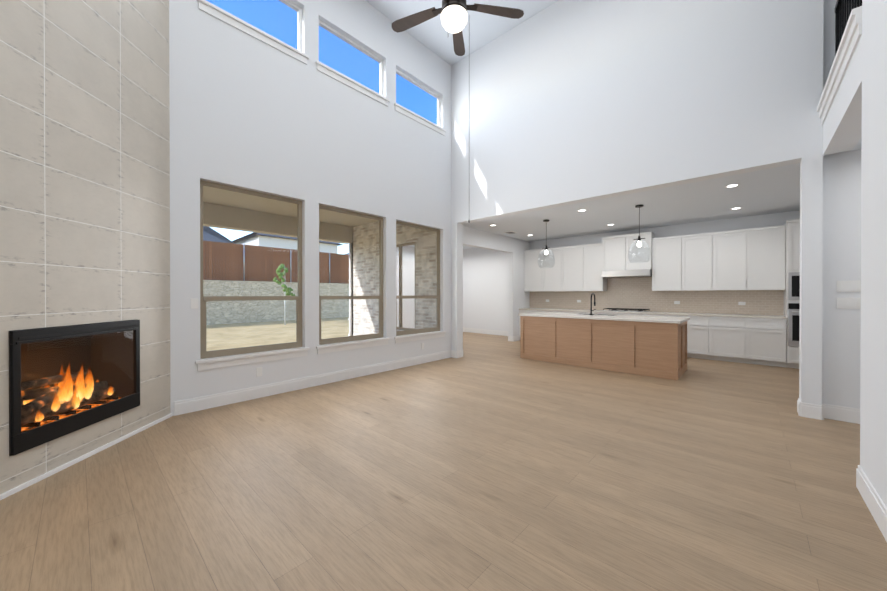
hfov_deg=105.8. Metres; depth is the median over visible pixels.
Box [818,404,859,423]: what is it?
baseboard
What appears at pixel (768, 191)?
ceiling
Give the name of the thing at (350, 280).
downspout
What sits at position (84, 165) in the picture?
wall
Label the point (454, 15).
ceiling fan
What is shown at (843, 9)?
balcony railing
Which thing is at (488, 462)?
floor
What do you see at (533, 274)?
upper cabinet
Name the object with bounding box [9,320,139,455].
fireplace insert
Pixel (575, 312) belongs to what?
base cabinet
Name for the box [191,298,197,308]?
switch plate
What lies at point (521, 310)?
base cabinet
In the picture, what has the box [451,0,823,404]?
wall
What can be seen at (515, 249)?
wall
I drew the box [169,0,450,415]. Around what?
wall
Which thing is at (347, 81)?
window
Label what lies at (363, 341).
window
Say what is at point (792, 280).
tall cabinet
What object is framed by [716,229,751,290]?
upper cabinet
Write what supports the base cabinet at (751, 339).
on the floor
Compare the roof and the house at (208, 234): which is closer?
the roof
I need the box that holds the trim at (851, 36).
[817,6,861,124]
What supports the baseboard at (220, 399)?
attached to the wall at (248, 112)
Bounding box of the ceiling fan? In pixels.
[392,0,523,222]
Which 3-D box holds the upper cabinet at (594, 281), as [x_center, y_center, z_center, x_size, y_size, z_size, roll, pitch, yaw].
[3.885,-0.711,8.666,0.536,1.200,0.339,0,0,42]
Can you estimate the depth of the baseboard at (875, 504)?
2.00 m
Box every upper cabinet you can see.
[524,249,543,291]
[544,247,563,291]
[564,245,587,290]
[584,243,606,290]
[600,234,631,272]
[628,232,654,269]
[652,235,683,290]
[684,233,715,290]
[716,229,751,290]
[752,225,785,289]
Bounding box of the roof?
[203,186,378,243]
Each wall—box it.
[0,0,170,493]
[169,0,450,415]
[203,280,348,324]
[351,221,436,335]
[352,246,414,333]
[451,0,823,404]
[463,211,799,330]
[463,226,529,335]
[822,0,860,408]
[823,0,886,506]
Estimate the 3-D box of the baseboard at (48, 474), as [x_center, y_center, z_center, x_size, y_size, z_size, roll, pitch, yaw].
[-2.842,1.300,1.993,0.018,0.030,3.300,0,0,-4]
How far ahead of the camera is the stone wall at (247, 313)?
17.72 m
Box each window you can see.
[195,180,309,370]
[196,0,308,64]
[315,20,389,105]
[316,205,389,353]
[394,69,445,135]
[394,221,445,342]
[396,242,414,329]
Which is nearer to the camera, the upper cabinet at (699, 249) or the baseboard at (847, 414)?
the baseboard at (847, 414)
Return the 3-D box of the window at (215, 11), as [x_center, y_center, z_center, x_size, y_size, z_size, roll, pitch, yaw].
[-2.393,-3.666,4.308,0.176,0.814,1.300,0,0,42]
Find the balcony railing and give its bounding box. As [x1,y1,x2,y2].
[835,0,861,55]
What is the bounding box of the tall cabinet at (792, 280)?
[784,218,799,368]
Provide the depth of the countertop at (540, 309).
7.23 m
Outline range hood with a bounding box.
[602,269,651,277]
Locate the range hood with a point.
(629, 273)
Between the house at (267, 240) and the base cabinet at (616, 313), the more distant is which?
the house at (267, 240)
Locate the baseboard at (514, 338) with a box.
[512,335,519,341]
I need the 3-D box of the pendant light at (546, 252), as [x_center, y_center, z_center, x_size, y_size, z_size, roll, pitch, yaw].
[2.188,-1.097,7.146,0.350,1.014,0.350,0,0,42]
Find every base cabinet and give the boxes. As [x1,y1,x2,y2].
[519,308,534,336]
[575,312,598,313]
[599,312,622,314]
[623,312,650,315]
[679,316,714,359]
[715,316,750,363]
[751,316,785,366]
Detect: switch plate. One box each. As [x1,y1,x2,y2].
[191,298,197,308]
[836,298,860,308]
[837,280,860,291]
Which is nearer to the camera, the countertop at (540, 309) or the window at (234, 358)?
the window at (234, 358)
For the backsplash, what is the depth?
7.85 m
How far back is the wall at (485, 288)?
10.78 m
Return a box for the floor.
[0,332,886,590]
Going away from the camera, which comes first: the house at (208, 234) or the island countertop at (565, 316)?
the island countertop at (565, 316)
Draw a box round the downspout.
[348,243,352,335]
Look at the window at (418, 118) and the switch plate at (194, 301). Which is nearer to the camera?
the switch plate at (194, 301)
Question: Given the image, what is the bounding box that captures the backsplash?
[530,277,783,314]
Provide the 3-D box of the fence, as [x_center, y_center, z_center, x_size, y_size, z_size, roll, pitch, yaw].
[-9.355,-1.726,18.511,0.100,1.947,75.030,0,0,42]
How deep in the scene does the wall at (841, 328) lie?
3.50 m
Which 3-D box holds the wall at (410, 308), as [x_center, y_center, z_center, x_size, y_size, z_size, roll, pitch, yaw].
[-1.305,-0.170,11.027,0.150,2.900,3.900,0,0,42]
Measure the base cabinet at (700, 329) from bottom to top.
0.876 m
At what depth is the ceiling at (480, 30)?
5.90 m
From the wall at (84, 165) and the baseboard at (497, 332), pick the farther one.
the baseboard at (497, 332)
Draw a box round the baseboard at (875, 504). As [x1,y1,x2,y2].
[856,465,886,541]
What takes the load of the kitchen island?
on the floor
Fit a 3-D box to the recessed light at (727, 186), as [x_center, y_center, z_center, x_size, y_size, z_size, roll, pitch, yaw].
[4.191,-1.594,4.875,0.168,0.004,0.168,0,0,33]
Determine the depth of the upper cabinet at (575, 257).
8.83 m
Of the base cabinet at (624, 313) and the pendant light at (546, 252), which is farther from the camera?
the base cabinet at (624, 313)
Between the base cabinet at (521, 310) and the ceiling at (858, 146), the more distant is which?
the base cabinet at (521, 310)
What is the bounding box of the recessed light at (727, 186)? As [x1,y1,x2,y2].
[725,184,739,187]
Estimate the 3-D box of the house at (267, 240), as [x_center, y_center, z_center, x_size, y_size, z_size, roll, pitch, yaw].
[-14.783,-3.347,30.685,8.800,6.100,7.400,0,0,42]
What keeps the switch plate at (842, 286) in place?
attached to the wall at (841, 328)
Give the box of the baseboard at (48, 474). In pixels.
[0,413,171,499]
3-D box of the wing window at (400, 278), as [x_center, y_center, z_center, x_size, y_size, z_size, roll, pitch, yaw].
[-1.051,-0.209,8.232,1.200,2.100,0.060,0,0,42]
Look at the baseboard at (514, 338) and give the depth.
9.47 m
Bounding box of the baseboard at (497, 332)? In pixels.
[463,327,511,336]
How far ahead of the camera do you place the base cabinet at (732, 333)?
6.49 m
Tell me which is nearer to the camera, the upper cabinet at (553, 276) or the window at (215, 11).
the window at (215, 11)
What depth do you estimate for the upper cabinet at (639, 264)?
7.76 m
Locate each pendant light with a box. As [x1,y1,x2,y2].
[538,219,554,267]
[628,204,650,262]
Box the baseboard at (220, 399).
[174,350,453,415]
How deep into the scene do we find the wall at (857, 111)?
2.10 m
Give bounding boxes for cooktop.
[602,308,649,311]
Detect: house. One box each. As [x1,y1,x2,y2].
[203,226,234,243]
[232,232,342,253]
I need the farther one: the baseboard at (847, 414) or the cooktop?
the cooktop
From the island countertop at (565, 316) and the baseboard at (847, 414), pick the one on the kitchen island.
the island countertop at (565, 316)
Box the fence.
[203,241,348,283]
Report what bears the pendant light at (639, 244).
hanging from the ceiling at (768, 191)
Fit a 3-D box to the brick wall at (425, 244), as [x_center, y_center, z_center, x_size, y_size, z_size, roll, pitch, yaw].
[-1.264,-0.435,8.480,3.650,3.750,0.200,0,0,42]
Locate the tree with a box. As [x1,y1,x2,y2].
[273,264,294,324]
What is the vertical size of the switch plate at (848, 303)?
0.106 m
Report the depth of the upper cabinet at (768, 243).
6.36 m
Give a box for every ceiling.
[365,0,557,65]
[409,163,799,248]
[850,137,861,150]
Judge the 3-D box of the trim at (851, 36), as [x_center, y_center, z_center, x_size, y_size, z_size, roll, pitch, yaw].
[3.495,-1.883,2.840,0.290,0.190,1.680,0,0,42]
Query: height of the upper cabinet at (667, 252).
1.200 m
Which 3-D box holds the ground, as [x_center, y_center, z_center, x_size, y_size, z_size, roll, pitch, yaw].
[-18.938,1.453,30.713,59.860,0.200,100.000,0,0,42]
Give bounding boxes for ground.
[206,317,348,350]
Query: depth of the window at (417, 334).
6.53 m
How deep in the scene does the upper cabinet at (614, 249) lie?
8.13 m
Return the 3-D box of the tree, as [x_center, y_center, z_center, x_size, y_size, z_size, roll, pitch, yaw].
[-7.647,-0.064,16.192,0.847,2.949,0.932,0,0,42]
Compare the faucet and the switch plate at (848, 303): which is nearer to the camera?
the switch plate at (848, 303)
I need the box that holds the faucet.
[590,293,595,314]
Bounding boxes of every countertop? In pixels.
[518,312,689,323]
[539,308,786,319]
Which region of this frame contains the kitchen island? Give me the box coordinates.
[520,316,687,379]

